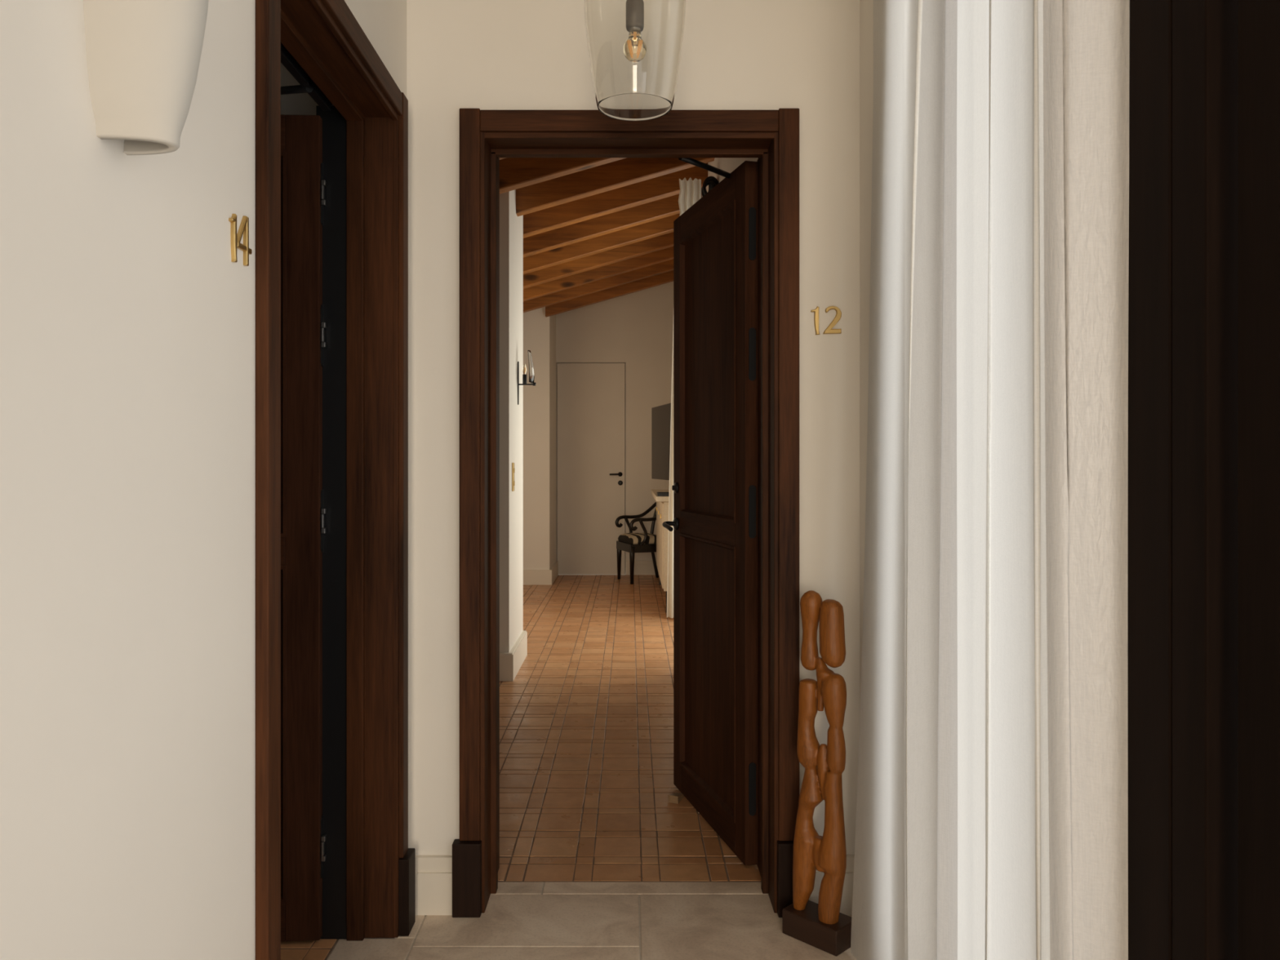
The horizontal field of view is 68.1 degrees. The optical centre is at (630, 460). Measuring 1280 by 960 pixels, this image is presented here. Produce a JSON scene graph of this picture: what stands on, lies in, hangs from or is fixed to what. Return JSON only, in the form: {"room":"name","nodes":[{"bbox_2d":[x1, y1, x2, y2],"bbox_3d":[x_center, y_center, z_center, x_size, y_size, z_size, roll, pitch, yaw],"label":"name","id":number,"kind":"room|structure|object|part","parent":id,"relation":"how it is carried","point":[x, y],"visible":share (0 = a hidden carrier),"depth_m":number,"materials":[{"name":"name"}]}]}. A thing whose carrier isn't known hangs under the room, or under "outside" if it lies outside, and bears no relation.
{"room":"hotel corridor","nodes":[
{"label":"hotel corridor","id":0,"kind":"room"},
{"bbox_2d":[0,0,406,959],"bbox_3d":[-0.750,-0.130,-1.113,0.190,3.000,7.775,0,0,0],"label":"wall","id":1,"kind":"structure","parent":0,"point":[127,318],"depth_m":1.22,"materials":[{"name":"beige paint"}]},
{"bbox_2d":[83,0,208,155],"bbox_3d":[-0.594,-0.548,1.198,0.122,0.300,0.144,0,0,0],"label":"wall sconce","id":2,"kind":"object","parent":1,"relation":"attached to","point":[143,56],"visible":1,"depth_m":1.16,"materials":[{"name":"ceramic"}]},
{"bbox_2d":[280,77,326,941],"bbox_3d":[-1.253,0.166,2.481,0.885,2.288,0.265,0,0,-3],"label":"door","id":3,"kind":"structure","parent":1,"relation":"in","point":[303,184],"depth_m":2.58,"materials":[{"name":"brown wood"}]},
{"bbox_3d":[-1.275,-0.317,2.586,0.670,1.043,0.015,0,0,-3],"label":"panel","id":4,"kind":"part","parent":3,"relation":"part of","materials":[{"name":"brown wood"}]},
{"bbox_3d":[-1.275,0.744,2.586,0.670,0.912,0.015,0,0,-3],"label":"panel","id":5,"kind":"part","parent":3,"relation":"part of","materials":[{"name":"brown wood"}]},
{"bbox_3d":[-1.275,-0.890,2.586,0.666,0.108,0.044,0,0,-3],"label":"rail","id":6,"kind":"part","parent":3,"relation":"part of","materials":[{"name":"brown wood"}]},
{"bbox_3d":[-1.275,0.246,2.586,0.666,0.087,0.044,0,0,-3],"label":"rail","id":7,"kind":"part","parent":3,"relation":"part of","materials":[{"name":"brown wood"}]},
{"bbox_3d":[-1.275,1.254,2.586,0.666,0.112,0.044,0,0,-3],"label":"rail","id":8,"kind":"part","parent":3,"relation":"part of","materials":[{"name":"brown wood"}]},
{"bbox_3d":[-1.275,-0.317,2.586,0.674,1.047,0.053,0,0,-3],"label":"panel moulding","id":9,"kind":"part","parent":3,"relation":"part of","materials":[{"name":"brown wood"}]},
{"bbox_3d":[-1.275,0.744,2.586,0.674,0.916,0.053,0,0,-3],"label":"panel moulding","id":10,"kind":"part","parent":3,"relation":"part of","materials":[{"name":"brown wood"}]},
{"bbox_3d":[-0.953,-0.955,2.487,0.371,0.047,0.037,0,0,36],"label":"closer arm","id":11,"kind":"part","parent":3,"relation":"part of","materials":[{"name":"black metal"}]},
{"bbox_2d":[255,0,415,959],"bbox_3d":[-0.741,0.147,2.172,0.252,2.345,1.076,0,0,0],"label":"door frame","id":12,"kind":"structure","parent":1,"relation":"attached to","point":[369,878],"depth_m":2.62,"materials":[{"name":"brown wood"}]},
{"bbox_3d":[-0.643,0.040,1.682,0.024,2.130,0.060,0,0,0],"label":"casing","id":13,"kind":"part","parent":12,"relation":"part of","materials":[{"name":"brown wood"}]},
{"bbox_3d":[-0.818,-0.955,2.155,0.024,0.021,0.810,0,0,0],"label":"closer rail","id":14,"kind":"part","parent":12,"relation":"part of","materials":[{"name":"black metal"}]},
{"bbox_3d":[-0.644,-0.990,2.172,0.022,0.062,0.920,0,0,0],"label":"head casing","id":15,"kind":"part","parent":12,"relation":"part of","materials":[{"name":"brown wood"}]},
{"bbox_3d":[-0.643,0.040,2.662,0.024,2.130,0.060,0,0,0],"label":"casing","id":16,"kind":"part","parent":12,"relation":"part of","materials":[{"name":"brown wood"}]},
{"bbox_2d":[228,213,252,266],"bbox_3d":[-0.651,-0.370,1.585,0.007,0.087,0.081,0,0,0],"label":"number sign","id":17,"kind":"object","parent":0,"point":[243,228],"depth_m":1.58,"materials":[{"name":"gold metal"}]},
{"bbox_2d":[499,189,523,652],"bbox_3d":[-1.240,-0.305,6.070,1.020,3.350,0.740,0,0,0],"label":"wall","id":18,"kind":"structure","parent":0,"point":[511,225],"depth_m":5.81,"materials":[{"name":"beige paint"}]},
{"bbox_2d":[499,630,527,681],"bbox_3d":[-1.226,1.237,6.056,1.048,0.166,0.768,0,0,0],"label":"baseboard","id":19,"kind":"structure","parent":18,"relation":"attached to","point":[510,663],"depth_m":5.72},
{"bbox_2d":[511,462,515,491],"bbox_3d":[-0.724,0.100,5.870,0.013,0.176,0.072,0,0,0],"label":"light switch","id":20,"kind":"object","parent":18,"relation":"attached to","point":[513,464],"visible":1,"depth_m":5.84,"materials":[{"name":"gold metal"}]},
{"bbox_2d":[517,350,536,404],"bbox_3d":[-0.669,-0.538,6.138,0.117,0.350,0.090,0,0,23],"label":"wall light","id":21,"kind":"object","parent":18,"relation":"attached to","point":[531,372],"visible":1,"depth_m":6.12,"materials":[{"name":"black metal"}]},
{"bbox_3d":[-0.726,-0.503,6.130,0.008,0.280,0.028,0,0,0],"label":"plate","id":22,"kind":"part","parent":21,"relation":"part of","materials":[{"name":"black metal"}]},
{"bbox_3d":[-0.684,-0.594,6.130,0.029,0.076,0.029,0,0,0],"label":"bulb","id":23,"kind":"part","parent":21,"relation":"part of","materials":[{"name":"clear glass"}]},
{"bbox_3d":[-0.667,-0.496,6.130,0.114,0.020,0.024,0,0,0],"label":"arm","id":24,"kind":"part","parent":21,"relation":"part of","materials":[{"name":"black metal"}]},
{"bbox_3d":[-0.641,-0.609,6.130,0.043,0.209,0.098,0,0,0],"label":"lamp shade","id":25,"kind":"part","parent":21,"relation":"part of","materials":[{"name":"clear glass"}]},
{"bbox_2d":[523,306,555,569],"bbox_3d":[-1.306,-0.455,10.535,0.888,3.650,0.870,0,0,0],"label":"wall","id":26,"kind":"structure","parent":0,"point":[539,331],"depth_m":10.10,"materials":[{"name":"beige paint"}]},
{"bbox_2d":[523,560,558,585],"bbox_3d":[-1.293,1.241,10.522,0.914,0.158,0.896,0,0,0],"label":"baseboard","id":27,"kind":"structure","parent":26,"relation":"attached to","point":[531,577],"depth_m":10.07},
{"bbox_2d":[280,574,857,959],"bbox_3d":[-1.150,1.344,2.985,3.700,0.051,15.970,0,0,0],"label":"floor","id":28,"kind":"structure","parent":0,"point":[586,718],"depth_m":3.39,"materials":[{"name":"tile"}]},
{"bbox_2d":[615,502,658,584],"bbox_3d":[0.193,0.848,10.447,0.592,0.950,0.549,0,0,-18],"label":"armchair","id":29,"kind":"object","parent":28,"relation":"on","point":[632,543],"visible":0.73,"depth_m":10.22,"materials":[{"name":"black paint"}]},
{"bbox_3d":[-0.123,1.120,10.582,0.060,0.401,0.060,0,0,-18],"label":"leg","id":30,"kind":"part","parent":29,"relation":"part of","materials":[{"name":"black paint"}]},
{"bbox_3d":[0.020,1.120,10.151,0.060,0.401,0.060,0,0,-18],"label":"leg","id":31,"kind":"part","parent":29,"relation":"part of","materials":[{"name":"black paint"}]},
{"bbox_3d":[0.069,0.607,10.669,0.497,0.281,0.046,0,0,-16],"label":"arm","id":32,"kind":"part","parent":29,"relation":"part of","materials":[{"name":"black paint"}]},
{"bbox_3d":[0.119,0.940,10.423,0.420,0.090,0.500,0,0,-18],"label":"seat frame","id":33,"kind":"part","parent":29,"relation":"part of","materials":[{"name":"black paint"}]},
{"bbox_2d":[617,533,656,544],"bbox_3d":[0.116,0.850,10.422,0.400,0.090,0.482,0,0,-18],"label":"seat cushion","id":34,"kind":"object","parent":29,"relation":"on","point":[627,538],"depth_m":10.22,"materials":[{"name":"fabric"}]},
{"bbox_3d":[0.226,0.607,10.196,0.497,0.281,0.046,0,0,-21],"label":"arm","id":35,"kind":"part","parent":29,"relation":"part of","materials":[{"name":"black paint"}]},
{"bbox_3d":[0.294,0.658,10.720,0.175,0.530,0.042,0,0,-22],"label":"post","id":36,"kind":"part","parent":29,"relation":"part of","materials":[{"name":"black paint"}]},
{"bbox_3d":[0.268,1.110,10.704,0.114,0.426,0.036,0,0,-18],"label":"leg","id":37,"kind":"part","parent":29,"relation":"part of","materials":[{"name":"black paint"}]},
{"bbox_2d":[651,489,669,613],"bbox_3d":[0.372,0.814,9.185,0.300,1.012,2.030,0,0,0],"label":"base cabinet","id":38,"kind":"object","parent":28,"relation":"on","point":[662,502],"visible":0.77,"depth_m":8.22,"materials":[{"name":"beige paint"}]},
{"bbox_3d":[0.284,0.740,9.820,0.012,0.740,0.620,0,0,0],"label":"door","id":39,"kind":"part","parent":38,"relation":"part of","materials":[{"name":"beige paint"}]},
{"bbox_3d":[0.284,0.740,9.175,0.012,0.740,0.620,0,0,0],"label":"door","id":40,"kind":"part","parent":38,"relation":"part of","materials":[{"name":"beige paint"}]},
{"bbox_3d":[0.284,0.740,8.530,0.012,0.740,0.620,0,0,0],"label":"door","id":41,"kind":"part","parent":38,"relation":"part of","materials":[{"name":"beige paint"}]},
{"bbox_2d":[657,492,669,496],"bbox_3d":[0.333,0.294,8.340,0.194,0.028,0.280,0,0,0],"label":"tray","id":42,"kind":"object","parent":38,"relation":"on","point":[659,494],"visible":0.55,"depth_m":8.20,"materials":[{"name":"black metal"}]},
{"bbox_2d":[667,792,684,804],"bbox_3d":[0.182,1.304,3.698,0.040,0.029,0.105,0,0,20],"label":"wedge","id":43,"kind":"object","parent":28,"relation":"on","point":[675,797],"visible":0.86,"depth_m":3.65,"materials":[{"name":"brown wood"}]},
{"bbox_2d":[782,590,851,955],"bbox_3d":[0.522,0.840,2.618,0.100,0.960,0.178,0,0,-44],"label":"wooden sculpture","id":44,"kind":"object","parent":28,"relation":"on","point":[822,926],"visible":1,"depth_m":2.58,"materials":[{"name":"brown wood"}]},
{"bbox_2d":[280,0,859,854],"bbox_3d":[-0.539,-0.605,2.925,2.822,3.950,0.300,0,0,0],"label":"wall","id":45,"kind":"structure","parent":0,"point":[483,55],"depth_m":2.77,"materials":[{"name":"beige paint"}]},
{"bbox_2d":[415,854,452,915],"bbox_3d":[-0.582,1.238,2.763,0.133,0.165,0.024,0,0,0],"label":"baseboard","id":46,"kind":"structure","parent":45,"relation":"attached to","point":[433,873],"depth_m":2.75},
{"bbox_2d":[452,108,799,917],"bbox_3d":[-0.003,0.147,2.916,1.025,2.345,0.362,0,0,0],"label":"door frame","id":47,"kind":"structure","parent":45,"relation":"attached to","point":[771,136],"depth_m":2.75,"materials":[{"name":"brown wood"}]},
{"bbox_3d":[-0.468,0.040,2.763,0.060,2.130,0.024,0,0,0],"label":"casing","id":48,"kind":"part","parent":47,"relation":"part of","materials":[{"name":"brown wood"}]},
{"bbox_3d":[-0.003,-0.990,2.764,0.869,0.062,0.022,0,0,0],"label":"head casing","id":49,"kind":"part","parent":47,"relation":"part of","materials":[{"name":"brown wood"}]},
{"bbox_3d":[0.462,0.040,2.763,0.060,2.130,0.024,0,0,0],"label":"casing","id":50,"kind":"part","parent":47,"relation":"part of","materials":[{"name":"brown wood"}]},
{"bbox_2d":[662,157,758,865],"bbox_3d":[0.192,0.164,3.428,0.265,2.292,0.805,0,0,-14],"label":"door","id":51,"kind":"structure","parent":45,"relation":"in","point":[715,487],"depth_m":3.35,"materials":[{"name":"brown wood"}]},
{"bbox_3d":[0.162,0.258,3.735,0.060,0.033,0.115,0,0,-14],"label":"lever","id":52,"kind":"part","parent":51,"relation":"part of","materials":[{"name":"black metal"}]},
{"bbox_3d":[0.181,0.252,3.790,0.011,0.050,0.050,0,0,-14],"label":"handle","id":53,"kind":"part","parent":51,"relation":"part of","materials":[{"name":"black metal"}]},
{"bbox_3d":[0.257,-0.969,3.129,0.271,0.028,0.022,0,0,-45],"label":"closer arm","id":54,"kind":"part","parent":51,"relation":"part of","materials":[{"name":"black metal"}]},
{"bbox_3d":[0.295,-0.330,3.455,0.053,1.074,0.624,0,0,-14],"label":"panel moulding","id":55,"kind":"part","parent":51,"relation":"part of","materials":[{"name":"brown wood"}]},
{"bbox_3d":[0.295,0.744,3.455,0.053,0.916,0.624,0,0,-14],"label":"panel moulding","id":56,"kind":"part","parent":51,"relation":"part of","materials":[{"name":"brown wood"}]},
{"bbox_3d":[0.295,-0.917,3.455,0.044,0.108,0.616,0,0,-14],"label":"rail","id":57,"kind":"part","parent":51,"relation":"part of","materials":[{"name":"brown wood"}]},
{"bbox_3d":[0.295,0.246,3.455,0.044,0.087,0.616,0,0,-14],"label":"rail","id":58,"kind":"part","parent":51,"relation":"part of","materials":[{"name":"brown wood"}]},
{"bbox_3d":[0.295,1.254,3.455,0.044,0.112,0.616,0,0,-14],"label":"rail","id":59,"kind":"part","parent":51,"relation":"part of","materials":[{"name":"brown wood"}]},
{"bbox_3d":[0.295,-0.330,3.455,0.015,1.070,0.620,0,0,-14],"label":"panel","id":60,"kind":"part","parent":51,"relation":"part of","materials":[{"name":"brown wood"}]},
{"bbox_3d":[0.295,0.744,3.455,0.015,0.912,0.620,0,0,-14],"label":"panel","id":61,"kind":"part","parent":51,"relation":"part of","materials":[{"name":"brown wood"}]},
{"bbox_2d":[808,854,854,915],"bbox_3d":[0.591,1.238,2.763,0.163,0.165,0.024,0,0,0],"label":"baseboard","id":62,"kind":"structure","parent":45,"relation":"attached to","point":[846,908],"depth_m":2.75,"materials":[{"name":"beige paint"}]},
{"bbox_2d":[498,157,715,317],"bbox_3d":[-0.595,-1.768,7.072,2.510,0.959,7.995,0,0,0],"label":"ceiling","id":63,"kind":"structure","parent":0,"point":[596,229],"depth_m":7.16,"materials":[{"name":"orange wood"}]},
{"bbox_2d":[555,281,673,574],"bbox_3d":[-0.505,-0.655,11.020,2.490,4.050,0.100,0,0,0],"label":"wall","id":64,"kind":"structure","parent":0,"point":[634,330],"depth_m":10.97,"materials":[{"name":"beige paint"}]},
{"bbox_2d":[557,363,624,574],"bbox_3d":[-0.456,0.093,10.963,0.784,2.447,0.104,0,0,0],"label":"door","id":65,"kind":"structure","parent":64,"relation":"in","point":[591,396],"depth_m":10.97,"materials":[{"name":"beige paint"}]},
{"bbox_3d":[-0.166,0.156,10.940,0.148,0.052,0.058,0,0,0],"label":"handle","id":66,"kind":"part","parent":65,"relation":"part of","materials":[{"name":"black metal"}]},
{"bbox_2d":[626,560,658,574],"bbox_3d":[0.247,1.238,10.958,0.585,0.165,0.024,0,0,0],"label":"baseboard","id":67,"kind":"structure","parent":64,"relation":"attached to","point":[641,567],"depth_m":10.95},
{"bbox_2d":[706,157,758,191],"bbox_3d":[0.600,-0.655,7.022,0.120,4.050,7.895,0,0,0],"label":"wall","id":68,"kind":"structure","parent":0,"point":[729,165],"depth_m":5.34,"materials":[{"name":"beige paint"}]},
{"bbox_2d":[651,403,671,479],"bbox_3d":[0.408,-0.170,8.732,0.222,0.690,1.000,0,0,-11],"label":"television","id":69,"kind":"object","parent":68,"relation":"attached to","point":[660,415],"visible":0.55,"depth_m":8.80,"materials":[{"name":"black metal"}]},
{"bbox_2d":[666,325,673,617],"bbox_3d":[0.404,-0.247,7.880,0.203,3.105,0.056,0,0,0],"label":"curtain","id":70,"kind":"object","parent":68,"relation":"hanging from","point":[670,535],"visible":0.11,"depth_m":7.89,"materials":[{"name":"fabric"}]},
{"bbox_2d":[701,176,718,196],"bbox_3d":[0.494,-1.673,6.775,0.106,0.141,2.030,0,0,0],"label":"curtain rod","id":71,"kind":"object","parent":68,"relation":"attached to","point":[711,181],"visible":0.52,"depth_m":5.79,"materials":[{"name":"black metal"}]},
{"bbox_2d":[678,177,701,216],"bbox_3d":[0.362,-0.225,5.880,0.155,3.059,0.056,0,0,0],"label":"curtain","id":72,"kind":"object","parent":71,"relation":"hanging from","point":[690,193],"visible":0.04,"depth_m":5.88,"materials":[{"name":"fabric"}]},
{"bbox_3d":[0.500,-1.688,6.775,0.026,0.026,2.030,0,0,0],"label":"rod","id":73,"kind":"part","parent":71,"relation":"part of","materials":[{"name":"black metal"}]},
{"bbox_2d":[810,306,841,334],"bbox_3d":[0.573,-0.411,2.772,0.090,0.084,0.007,0,0,0],"label":"number sign","id":74,"kind":"object","parent":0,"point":[828,330],"depth_m":2.77,"materials":[{"name":"gold metal"}]},
{"bbox_2d":[859,0,873,711],"bbox_3d":[0.772,-0.130,1.337,0.200,3.000,2.875,0,0,0],"label":"wall","id":75,"kind":"structure","parent":0,"point":[866,6],"depth_m":2.71,"materials":[{"name":"beige paint"}]},
{"bbox_2d":[1128,0,1237,959],"bbox_3d":[0.718,0.095,0.688,0.125,2.450,1.176,0,0,0],"label":"door frame","id":76,"kind":"structure","parent":75,"relation":"attached to","point":[1183,275],"depth_m":1.12,"materials":[{"name":"brown wood"}]},
{"bbox_3d":[0.677,0.095,1.213,0.045,2.450,0.126,0,0,0],"label":"casing","id":77,"kind":"part","parent":76,"relation":"part of","materials":[{"name":"brown wood"}]},
{"bbox_2d":[1237,0,1279,959],"bbox_3d":[0.690,0.145,0.582,0.044,2.330,0.924,0,0,0],"label":"door","id":78,"kind":"structure","parent":75,"relation":"in","point":[1258,20],"depth_m":1.01,"materials":[{"name":"brown wood"}]},
{"bbox_3d":[0.013,-1.580,-1.112,1.717,0.080,7.775,0,0,0],"label":"ceiling","id":79,"kind":"structure","parent":0,"visible":0},
{"bbox_2d":[583,0,685,120],"bbox_3d":[0.010,-1.162,2.100,0.226,0.756,0.226,0,0,0],"label":"pendant lamp","id":80,"kind":"object","parent":79,"relation":"hanging from","point":[634,46],"visible":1,"depth_m":2.02,"materials":[{"name":"clear glass"}]},
{"bbox_2d":[850,0,1129,959],"bbox_3d":[0.585,-0.110,1.874,0.147,2.836,1.292,0,0,0],"label":"curtain","id":81,"kind":"object","parent":79,"relation":"hanging from","point":[992,821],"visible":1,"depth_m":1.48,"materials":[{"name":"fabric"}]}
]}

